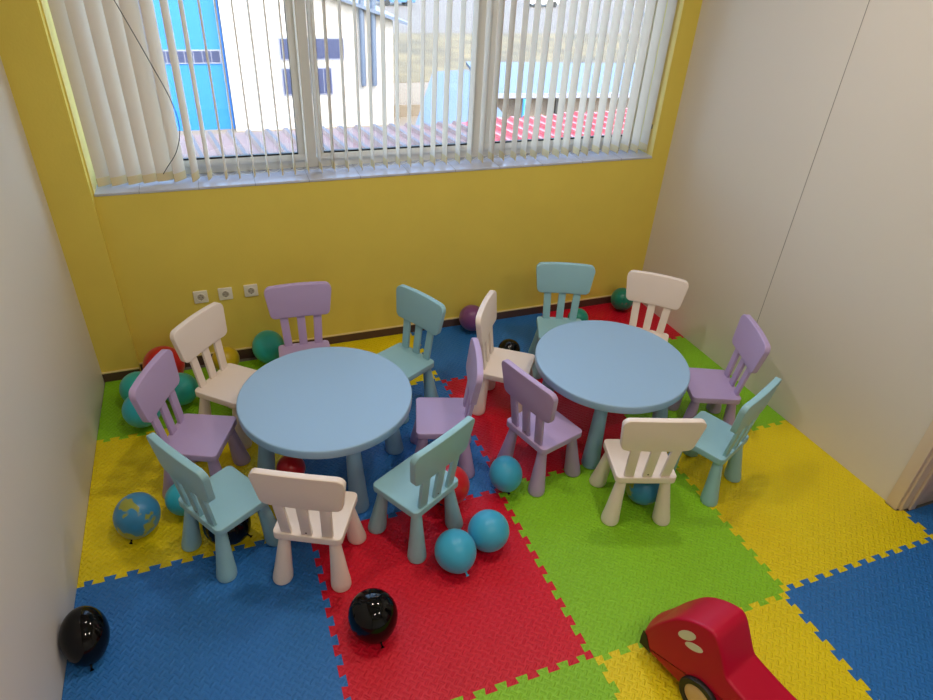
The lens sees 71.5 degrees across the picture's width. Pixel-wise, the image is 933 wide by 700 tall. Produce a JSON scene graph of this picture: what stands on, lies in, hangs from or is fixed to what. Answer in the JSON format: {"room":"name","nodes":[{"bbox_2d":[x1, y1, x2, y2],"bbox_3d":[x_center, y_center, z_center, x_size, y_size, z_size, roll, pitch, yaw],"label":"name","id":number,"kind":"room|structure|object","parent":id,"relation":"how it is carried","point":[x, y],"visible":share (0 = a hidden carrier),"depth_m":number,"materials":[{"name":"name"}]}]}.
{"room":"children's room","nodes":[
{"label":"children's room","id":0,"kind":"room"},
{"bbox_2d":[0,57,104,699],"bbox_3d":[-1.193,0.514,0.726,0.250,3.214,6.214,-9,36,-19],"label":"wall","id":1,"kind":"structure","parent":0,"point":[52,384],"depth_m":2.69,"materials":[{"name":"white paint"}]},
{"bbox_2d":[39,0,702,361],"bbox_3d":[-0.358,-1.552,3.915,4.600,3.214,0.338,-9,36,-18],"label":"wall","id":2,"kind":"structure","parent":0,"point":[454,238],"depth_m":4.21,"materials":[{"name":"yellow paint"}]},
{"bbox_2d":[0,0,141,371],"bbox_3d":[-2.111,-1.154,3.153,0.310,3.214,0.050,-9,36,-18],"label":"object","id":3,"kind":"structure","parent":2,"relation":"attached to","point":[27,56],"depth_m":3.31,"materials":[{"name":"yellow paint"}]},
{"bbox_2d":[102,367,139,382],"bbox_3d":[-2.133,0.158,4.010,0.209,0.080,0.012,-9,36,-18],"label":"baseboard","id":4,"kind":"structure","parent":3,"relation":"attached to","point":[115,375],"depth_m":4.00,"materials":[{"name":"brown wood"}]},
{"bbox_2d":[47,0,242,186],"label":"vertical blind","id":5,"kind":"object","parent":2,"relation":"attached to","point":[113,58],"depth_m":3.34,"materials":[{"name":"white fabric"}]},
{"bbox_2d":[193,290,208,303],"bbox_3d":[-1.627,-0.324,3.966,0.082,0.082,0.014,-9,36,-18],"label":"power socket","id":6,"kind":"object","parent":2,"relation":"attached to","point":[199,296],"visible":1,"depth_m":3.96,"materials":[{"name":"beige plastic"}]},
{"bbox_2d":[218,287,232,299],"bbox_3d":[-1.492,-0.347,4.011,0.082,0.082,0.014,-9,36,-18],"label":"power socket","id":7,"kind":"object","parent":2,"relation":"attached to","point":[225,293],"visible":1,"depth_m":4.00,"materials":[{"name":"beige plastic"}]},
{"bbox_2d":[243,284,258,296],"bbox_3d":[-1.350,-0.372,4.058,0.082,0.082,0.014,-9,36,-18],"label":"power socket","id":8,"kind":"object","parent":2,"relation":"attached to","point":[250,290],"visible":1,"depth_m":4.05,"materials":[{"name":"beige plastic"}]},
{"bbox_2d":[40,0,684,193],"bbox_3d":[-0.332,-1.947,3.583,3.524,1.887,0.226,-9,36,-18],"label":"trim","id":9,"kind":"structure","parent":2,"relation":"attached to","point":[680,3],"depth_m":3.51,"materials":[{"name":"yellow paint"}]},
{"bbox_2d":[139,295,610,370],"bbox_3d":[-0.336,-0.162,4.659,3.663,0.080,0.012,-9,36,-18],"label":"baseboard","id":10,"kind":"structure","parent":2,"relation":"attached to","point":[247,352],"depth_m":4.60,"materials":[{"name":"brown wood"}]},
{"bbox_2d":[94,0,657,196],"bbox_3d":[-0.345,-1.960,3.615,3.524,1.901,0.314,-9,36,-18],"label":"window","id":11,"kind":"structure","parent":2,"relation":"in","point":[340,172],"depth_m":3.94,"materials":[{"name":"white plastic"}]},
{"bbox_2d":[366,0,452,169],"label":"vertical blind","id":12,"kind":"object","parent":2,"relation":"attached to","point":[382,2],"depth_m":3.83,"materials":[{"name":"white fabric"}]},
{"bbox_2d":[478,0,677,162],"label":"vertical blind","id":13,"kind":"object","parent":2,"relation":"attached to","point":[640,4],"depth_m":4.18,"materials":[{"name":"white fabric"}]},
{"bbox_2d":[104,357,932,511],"bbox_3d":[1.521,1.355,2.742,6.500,0.136,6.550,-9,36,-18],"label":"floor","id":14,"kind":"structure","parent":0,"point":[252,358],"depth_m":4.17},
{"bbox_2d":[77,428,282,587],"bbox_3d":[-1.394,0.693,3.334,0.996,0.014,0.996,-9,36,-18],"label":"foam mat","id":15,"kind":"object","parent":14,"relation":"on","point":[121,467],"visible":0.35,"depth_m":3.13,"materials":[{"name":"yellow rubber"}]},
{"bbox_2d":[113,492,160,543],"bbox_3d":[-1.532,0.768,3.011,0.200,0.204,0.205,6,34,4],"label":"balloon","id":16,"kind":"object","parent":15,"relation":"on","point":[136,515],"visible":1,"depth_m":2.94,"materials":[{"name":"blue rubber"}]},
{"bbox_2d":[165,484,183,515],"bbox_3d":[-1.368,0.717,3.135,0.167,0.169,0.166,-4,34,-11],"label":"balloon","id":17,"kind":"object","parent":15,"relation":"on","point":[172,495],"visible":0.34,"depth_m":3.06,"materials":[{"name":"teal rubber"}]},
{"bbox_2d":[129,349,250,498],"bbox_3d":[-1.330,0.379,3.181,0.358,0.685,0.379,4,34,1],"label":"child chair","id":18,"kind":"object","parent":15,"relation":"on","point":[198,437],"visible":0.78,"depth_m":3.14,"materials":[{"name":"purple plastic"}]},
{"bbox_2d":[146,432,277,582],"bbox_3d":[-1.076,0.617,2.845,0.380,0.685,0.358,25,39,29],"label":"child chair","id":19,"kind":"object","parent":15,"relation":"on","point":[221,501],"visible":0.96,"depth_m":2.81,"materials":[{"name":"teal plastic"}]},
{"bbox_2d":[170,302,256,448],"bbox_3d":[-1.293,0.140,3.544,0.358,0.685,0.380,14,35,15],"label":"child chair","id":20,"kind":"object","parent":15,"relation":"on","point":[193,336],"visible":0.62,"depth_m":3.50,"materials":[{"name":"beige plastic"}]},
{"bbox_2d":[202,517,252,545],"bbox_3d":[-1.110,0.800,2.998,0.209,0.209,0.210,-21,41,-32],"label":"balloon","id":21,"kind":"object","parent":15,"relation":"on","point":[241,531],"visible":0.43,"depth_m":2.94,"materials":[{"name":"black rubber"}]},
{"bbox_2d":[276,456,305,473],"bbox_3d":[-0.901,0.616,3.329,0.146,0.170,0.146,4,34,1],"label":"balloon","id":22,"kind":"object","parent":15,"relation":"on","point":[288,464],"visible":0.48,"depth_m":3.27,"materials":[{"name":"red rubber"}]},
{"bbox_2d":[97,359,266,441],"bbox_3d":[-1.646,0.283,3.929,1.022,0.014,0.586,-9,36,-18],"label":"foam mat","id":23,"kind":"object","parent":14,"relation":"on","point":[112,424],"visible":0.2,"depth_m":3.80,"materials":[{"name":"green rubber"}]},
{"bbox_2d":[119,371,140,400],"bbox_3d":[-1.916,0.227,3.784,0.200,0.211,0.203,3,34,0],"label":"balloon","id":24,"kind":"object","parent":23,"relation":"on","point":[128,380],"visible":0.24,"depth_m":3.70,"materials":[{"name":"teal rubber"}]},
{"bbox_2d":[122,396,160,427],"bbox_3d":[-1.808,0.340,3.612,0.200,0.224,0.200,5,34,2],"label":"balloon","id":25,"kind":"object","parent":23,"relation":"on","point":[130,415],"visible":0.48,"depth_m":3.53,"materials":[{"name":"teal rubber"}]},
{"bbox_2d":[142,346,184,372],"bbox_3d":[-1.843,0.098,3.948,0.234,0.252,0.233,6,34,3],"label":"balloon","id":26,"kind":"object","parent":23,"relation":"on","point":[180,365],"visible":0.41,"depth_m":3.89,"materials":[{"name":"red rubber"}]},
{"bbox_2d":[167,373,197,404],"bbox_3d":[-1.675,0.233,3.799,0.192,0.208,0.193,-1,34,-7],"label":"balloon","id":27,"kind":"object","parent":23,"relation":"on","point":[185,390],"visible":0.57,"depth_m":3.74,"materials":[{"name":"teal rubber"}]},
{"bbox_2d":[212,346,239,369],"bbox_3d":[-1.528,0.059,4.111,0.169,0.170,0.165,9,34,9],"label":"balloon","id":28,"kind":"object","parent":23,"relation":"on","point":[232,356],"visible":0.6,"depth_m":4.06,"materials":[{"name":"yellow rubber"}]},
{"bbox_2d":[252,330,283,362],"bbox_3d":[-1.272,-0.010,4.171,0.204,0.243,0.204,6,34,4],"label":"balloon","id":29,"kind":"object","parent":23,"relation":"on","point":[265,344],"visible":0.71,"depth_m":4.09,"materials":[{"name":"teal rubber"}]},
{"bbox_2d":[62,539,350,699],"bbox_3d":[-1.034,1.222,2.571,1.014,0.014,1.048,-9,36,-18],"label":"foam mat","id":30,"kind":"object","parent":14,"relation":"on","point":[178,632],"visible":0.83,"depth_m":2.65,"materials":[{"name":"blue rubber"}]},
{"bbox_2d":[58,605,109,671],"bbox_3d":[-1.482,1.107,2.513,0.180,0.195,0.193,5,34,2],"label":"balloon","id":31,"kind":"object","parent":30,"relation":"on","point":[84,633],"visible":1,"depth_m":2.46,"materials":[{"name":"black rubber"}]},
{"bbox_2d":[330,332,439,384],"bbox_3d":[-0.739,0.114,4.267,0.996,0.014,0.610,-9,36,-18],"label":"foam mat","id":32,"kind":"object","parent":14,"relation":"on","point":[376,345],"visible":0.2,"depth_m":4.49,"materials":[{"name":"yellow rubber"}]},
{"bbox_2d":[264,281,330,356],"bbox_3d":[-0.949,-0.011,3.803,0.379,0.685,0.358,-7,35,-16],"label":"child chair","id":33,"kind":"object","parent":32,"relation":"on","point":[299,300],"visible":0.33,"depth_m":3.79,"materials":[{"name":"purple plastic"}]},
{"bbox_2d":[303,379,496,520],"bbox_3d":[-0.461,0.542,3.648,1.048,0.014,1.048,-9,36,-18],"label":"foam mat","id":34,"kind":"object","parent":14,"relation":"on","point":[376,460],"visible":0.25,"depth_m":3.52,"materials":[{"name":"blue rubber"}]},
{"bbox_2d":[236,347,411,513],"bbox_3d":[-0.714,0.416,3.367,0.856,0.480,0.856,-9,36,-18],"label":"round table","id":35,"kind":"object","parent":34,"relation":"on","point":[321,402],"visible":0.87,"depth_m":3.18,"materials":[{"name":"blue plastic"}]},
{"bbox_2d":[377,284,445,423],"bbox_3d":[-0.381,0.023,3.804,0.380,0.685,0.358,28,41,32],"label":"child chair","id":36,"kind":"object","parent":34,"relation":"on","point":[413,305],"visible":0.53,"depth_m":3.80,"materials":[{"name":"teal plastic"}]},
{"bbox_2d":[410,338,482,478],"bbox_3d":[-0.117,0.307,3.401,0.358,0.685,0.379,0,34,-5],"label":"child chair","id":37,"kind":"object","parent":34,"relation":"on","point":[435,416],"visible":0.65,"depth_m":3.38,"materials":[{"name":"purple plastic"}]},
{"bbox_2d":[438,464,469,504],"bbox_3d":[-0.086,0.683,3.254,0.204,0.223,0.204,3,34,0],"label":"balloon","id":38,"kind":"object","parent":34,"relation":"on","point":[462,489],"visible":0.18,"depth_m":3.19,"materials":[{"name":"red rubber"}]},
{"bbox_2d":[311,489,593,699],"bbox_3d":[-0.117,1.073,2.880,0.996,0.014,0.996,-9,36,-18],"label":"foam mat","id":39,"kind":"object","parent":14,"relation":"on","point":[453,636],"visible":0.82,"depth_m":2.77,"materials":[{"name":"red rubber"}]},
{"bbox_2d":[248,468,365,592],"bbox_3d":[-0.656,0.674,2.799,0.379,0.685,0.358,6,34,3],"label":"child chair","id":40,"kind":"object","parent":39,"relation":"on","point":[309,508],"visible":1,"depth_m":2.68,"materials":[{"name":"beige plastic"}]},
{"bbox_2d":[348,588,397,648],"bbox_3d":[-0.382,1.083,2.643,0.203,0.205,0.206,5,34,2],"label":"balloon","id":41,"kind":"object","parent":39,"relation":"on","point":[372,613],"visible":1,"depth_m":2.57,"materials":[{"name":"black rubber"}]},
{"bbox_2d":[368,416,474,563],"bbox_3d":[-0.226,0.578,2.983,0.358,0.685,0.380,27,40,31],"label":"child chair","id":42,"kind":"object","parent":39,"relation":"on","point":[418,483],"visible":1,"depth_m":2.92,"materials":[{"name":"teal plastic"}]},
{"bbox_2d":[434,528,475,576],"bbox_3d":[-0.050,0.912,2.943,0.192,0.191,0.194,6,34,4],"label":"balloon","id":43,"kind":"object","parent":39,"relation":"on","point":[455,549],"visible":1,"depth_m":2.88,"materials":[{"name":"blue rubber"}]},
{"bbox_2d":[468,509,508,551],"bbox_3d":[0.104,0.850,3.045,0.196,0.198,0.198,9,34,8],"label":"balloon","id":44,"kind":"object","parent":39,"relation":"on","point":[488,528],"visible":0.98,"depth_m":2.97,"materials":[{"name":"blue rubber"}]},
{"bbox_2d":[411,313,542,381],"bbox_3d":[0.199,-0.030,4.571,1.048,0.014,0.636,-9,36,-18],"label":"foam mat","id":45,"kind":"object","parent":14,"relation":"on","point":[450,347],"visible":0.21,"depth_m":4.60,"materials":[{"name":"blue rubber"}]},
{"bbox_2d":[459,305,478,330],"bbox_3d":[0.039,-0.224,4.647,0.186,0.207,0.186,5,34,2],"label":"balloon","id":46,"kind":"object","parent":45,"relation":"on","point":[467,316],"visible":0.63,"depth_m":4.57,"materials":[{"name":"purple rubber"}]},
{"bbox_2d":[498,339,519,351],"bbox_3d":[0.286,0.005,4.363,0.152,0.165,0.152,2,34,-3],"label":"balloon","id":47,"kind":"object","parent":45,"relation":"on","point":[510,344],"visible":0.37,"depth_m":4.30,"materials":[{"name":"black rubber"}]},
{"bbox_2d":[441,376,625,480],"bbox_3d":[0.472,0.391,3.962,0.996,0.014,0.996,-9,36,-18],"label":"foam mat","id":48,"kind":"object","parent":14,"relation":"on","point":[490,428],"visible":0.25,"depth_m":3.85,"materials":[{"name":"red rubber"}]},
{"bbox_2d":[472,290,534,415],"bbox_3d":[0.243,0.044,3.831,0.358,0.685,0.380,11,34,11],"label":"child chair","id":49,"kind":"object","parent":48,"relation":"on","point":[486,316],"visible":0.73,"depth_m":3.82,"materials":[{"name":"beige plastic"}]},
{"bbox_2d":[497,359,581,496],"bbox_3d":[0.404,0.359,3.371,0.358,0.685,0.380,-21,41,-32],"label":"child chair","id":50,"kind":"object","parent":48,"relation":"on","point":[539,424],"visible":0.98,"depth_m":3.30,"materials":[{"name":"purple plastic"}]},
{"bbox_2d":[528,262,594,378],"bbox_3d":[0.619,-0.182,4.205,0.380,0.685,0.358,3,34,-1],"label":"child chair","id":51,"kind":"object","parent":48,"relation":"on","point":[562,278],"visible":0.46,"depth_m":4.20,"materials":[{"name":"teal plastic"}]},
{"bbox_2d":[535,320,689,468],"bbox_3d":[0.800,0.251,3.755,0.856,0.480,0.856,-9,36,-18],"label":"round table","id":52,"kind":"object","parent":48,"relation":"on","point":[604,367],"visible":0.87,"depth_m":3.55,"materials":[{"name":"blue plastic"}]},
{"bbox_2d":[451,654,619,699],"bbox_3d":[0.228,1.604,2.111,1.048,0.014,1.048,-9,36,-18],"label":"foam mat","id":53,"kind":"object","parent":14,"relation":"on","point":[584,680],"visible":1,"depth_m":2.54,"materials":[{"name":"green rubber"}]},
{"bbox_2d":[542,303,683,339],"bbox_3d":[1.082,-0.181,4.880,0.900,0.014,0.610,-9,36,-18],"label":"foam mat","id":54,"kind":"object","parent":14,"relation":"on","point":[607,311],"visible":0.11,"depth_m":5.00,"materials":[{"name":"red rubber"}]},
{"bbox_2d":[567,308,587,320],"bbox_3d":[0.813,-0.220,4.738,0.152,0.179,0.152,2,34,-2],"label":"balloon","id":55,"kind":"object","parent":54,"relation":"on","point":[582,314],"visible":0.27,"depth_m":4.67,"materials":[{"name":"teal rubber"}]},
{"bbox_2d":[611,288,632,309],"bbox_3d":[1.210,-0.393,5.029,0.176,0.186,0.176,6,34,4],"label":"balloon","id":56,"kind":"object","parent":54,"relation":"on","point":[619,300],"visible":0.86,"depth_m":4.96,"materials":[{"name":"green rubber"}]},
{"bbox_2d":[498,465,783,660],"bbox_3d":[0.816,0.922,3.193,1.048,0.014,1.048,-9,36,-18],"label":"foam mat","id":57,"kind":"object","parent":14,"relation":"on","point":[612,581],"visible":0.66,"depth_m":3.08,"materials":[{"name":"green rubber"}]},
{"bbox_2d":[489,455,521,494],"bbox_3d":[0.202,0.647,3.347,0.170,0.211,0.171,3,34,0],"label":"balloon","id":58,"kind":"object","parent":57,"relation":"on","point":[505,472],"visible":1,"depth_m":3.28,"materials":[{"name":"blue rubber"}]},
{"bbox_2d":[625,483,659,504],"bbox_3d":[0.915,0.709,3.345,0.181,0.183,0.180,4,34,0],"label":"balloon","id":59,"kind":"object","parent":57,"relation":"on","point":[639,493],"visible":0.62,"depth_m":3.27,"materials":[{"name":"blue rubber"}]},
{"bbox_2d":[589,418,706,525],"bbox_3d":[0.865,0.505,3.194,0.380,0.685,0.358,1,34,-4],"label":"child chair","id":60,"kind":"object","parent":57,"relation":"on","point":[640,455],"visible":1,"depth_m":3.09,"materials":[{"name":"beige plastic"}]},
{"bbox_2d":[624,336,785,430],"bbox_3d":[1.364,0.247,4.261,0.960,0.014,1.048,-9,36,-18],"label":"foam mat","id":61,"kind":"object","parent":14,"relation":"on","point":[695,358],"visible":0.19,"depth_m":4.15,"materials":[{"name":"green rubber"}]},
{"bbox_2d":[626,270,688,341],"bbox_3d":[1.142,-0.108,4.143,0.380,0.685,0.358,14,35,15],"label":"child chair","id":62,"kind":"object","parent":61,"relation":"on","point":[667,292],"visible":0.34,"depth_m":4.13,"materials":[{"name":"beige plastic"}]},
{"bbox_2d":[668,314,770,425],"bbox_3d":[1.436,0.158,3.769,0.358,0.685,0.379,3,34,0],"label":"child chair","id":63,"kind":"object","parent":61,"relation":"on","point":[713,387],"visible":0.68,"depth_m":3.72,"materials":[{"name":"purple plastic"}]},
{"bbox_2d":[594,592,872,699],"bbox_3d":[1.160,1.453,2.425,0.996,0.014,0.996,-9,36,-18],"label":"foam mat","id":64,"kind":"object","parent":14,"relation":"on","point":[789,647],"visible":0.7,"depth_m":2.65,"materials":[{"name":"yellow rubber"}]},
{"bbox_2d":[640,597,796,699],"bbox_3d":[1.005,1.214,2.372,0.226,0.427,0.770,-19,40,-30],"label":"car","id":65,"kind":"object","parent":64,"relation":"on","point":[705,643],"visible":1,"depth_m":2.37,"materials":[{"name":"red plastic"}]},
{"bbox_2d":[667,420,932,591],"bbox_3d":[1.749,0.771,3.507,0.996,0.014,0.996,-9,36,-18],"label":"foam mat","id":66,"kind":"object","parent":14,"relation":"on","point":[804,515],"visible":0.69,"depth_m":3.40,"materials":[{"name":"yellow rubber"}]},
{"bbox_2d":[668,377,781,506],"bbox_3d":[1.299,0.411,3.376,0.380,0.685,0.358,-26,44,-37],"label":"child chair","id":67,"kind":"object","parent":66,"relation":"on","point":[721,442],"visible":0.73,"depth_m":3.33,"materials":[{"name":"teal plastic"}]},
{"bbox_2d":[785,537,932,699],"bbox_3d":[2.093,1.302,2.739,1.048,0.014,1.048,-9,36,-18],"label":"foam mat","id":68,"kind":"object","parent":14,"relation":"on","point":[876,616],"visible":1,"depth_m":2.87,"materials":[{"name":"blue rubber"}]},
{"bbox_2d":[906,503,932,534],"bbox_3d":[2.825,0.842,3.499,1.048,0.014,0.215,-9,36,-18],"label":"foam mat","id":69,"kind":"object","parent":14,"relation":"on","point":[923,515],"visible":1,"depth_m":3.40,"materials":[{"name":"blue rubber"}]},
{"bbox_2d":[642,0,932,503],"bbox_3d":[2.724,-0.120,2.043,0.200,3.214,6.221,-10,36,-20],"label":"wall","id":70,"kind":"structure","parent":0,"point":[846,316],"depth_m":3.59,"materials":[{"name":"white paint"}]},
{"bbox_2d":[757,0,869,321],"bbox_3d":[1.903,-1.129,3.476,0.002,3.198,0.003,-9,36,-18],"label":"trim","id":71,"kind":"structure","parent":70,"relation":"attached to","point":[869,0],"depth_m":3.51,"materials":[{"name":"grey"}]},
{"bbox_2d":[885,420,932,509],"bbox_3d":[2.325,-0.069,2.860,0.028,2.161,0.063,-9,36,-18],"label":"trim","id":72,"kind":"structure","parent":70,"relation":"attached to","point":[924,449],"depth_m":3.30,"materials":[{"name":"beige paint"}]},
{"bbox_2d":[899,452,932,510],"bbox_3d":[2.652,0.186,2.479,0.291,2.191,1.109,-9,36,-18],"label":"door","id":73,"kind":"structure","parent":70,"relation":"in","point":[921,491],"depth_m":3.36,"materials":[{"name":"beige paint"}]},
{"label":"outside","id":74,"kind":"structure","parent":0,"visible":0},
{"bbox_2d":[180,108,626,157],"bbox_3d":[-1.429,0.783,8.222,18.000,6.434,4.359,-9,36,-18],"label":"corrugated roof","id":75,"kind":"structure","parent":74,"point":[271,138],"depth_m":7.41,"materials":[{"name":"red"}]},
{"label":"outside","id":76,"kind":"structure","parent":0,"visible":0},
{"bbox_2d":[178,82,428,134],"bbox_3d":[25.564,-10.130,33.792,150.000,0.900,36.100,-9,36,-18],"label":"ground","id":77,"kind":"structure","parent":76,"point":[415,86],"depth_m":35.28,"materials":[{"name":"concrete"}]},
{"bbox_2d":[138,0,234,130],"bbox_3d":[-16.829,-15.921,31.536,8.900,8.100,9.075,-9,36,-18],"label":"building","id":78,"kind":"structure","parent":77,"relation":"on","point":[191,10],"depth_m":29.66,"materials":[{"name":"blue"}]},
{"bbox_2d":[217,0,406,130],"bbox_3d":[-8.443,-16.700,34.027,8.580,7.500,9.800,-9,36,-18],"label":"building","id":79,"kind":"structure","parent":77,"relation":"on","point":[224,6],"depth_m":30.78,"materials":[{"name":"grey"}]},
{"bbox_2d":[416,62,634,124],"bbox_3d":[2.760,-8.893,26.500,12.900,3.970,8.300,-9,36,-18],"label":"shed","id":80,"kind":"object","parent":77,"relation":"on","point":[453,90],"visible":0.16,"depth_m":25.72,"materials":[{"name":"blue"}]},
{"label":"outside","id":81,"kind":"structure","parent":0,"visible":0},
{"bbox_2d":[393,33,640,82],"bbox_3d":[-8.423,-62.841,109.485,150.000,0.320,160.500,-9,36,-18],"label":"lawn","id":82,"kind":"structure","parent":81,"point":[416,37],"depth_m":50.94,"materials":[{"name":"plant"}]},
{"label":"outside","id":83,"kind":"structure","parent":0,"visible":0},
{"bbox_2d":[375,0,646,33],"bbox_3d":[6.192,-40.292,76.881,150.000,0.310,37.000,-9,36,-18],"label":"road","id":84,"kind":"structure","parent":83,"point":[429,6],"depth_m":69.87,"materials":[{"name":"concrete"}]},
{"bbox_2d":[376,0,415,5],"bbox_3d":[-8.041,-39.880,73.378,4.287,1.419,1.740,-13,37,-23],"label":"parked car","id":85,"kind":"object","parent":84,"relation":"on","point":[387,2],"visible":0.58,"depth_m":72.93,"materials":[{"name":"blue paint"}]},
{"bbox_2d":[530,0,558,6],"bbox_3d":[9.413,-43.295,80.136,4.287,1.419,1.740,-13,37,-23],"label":"parked car","id":86,"kind":"object","parent":84,"relation":"on","point":[556,2],"visible":0.38,"depth_m":79.57,"materials":[{"name":"white paint"}]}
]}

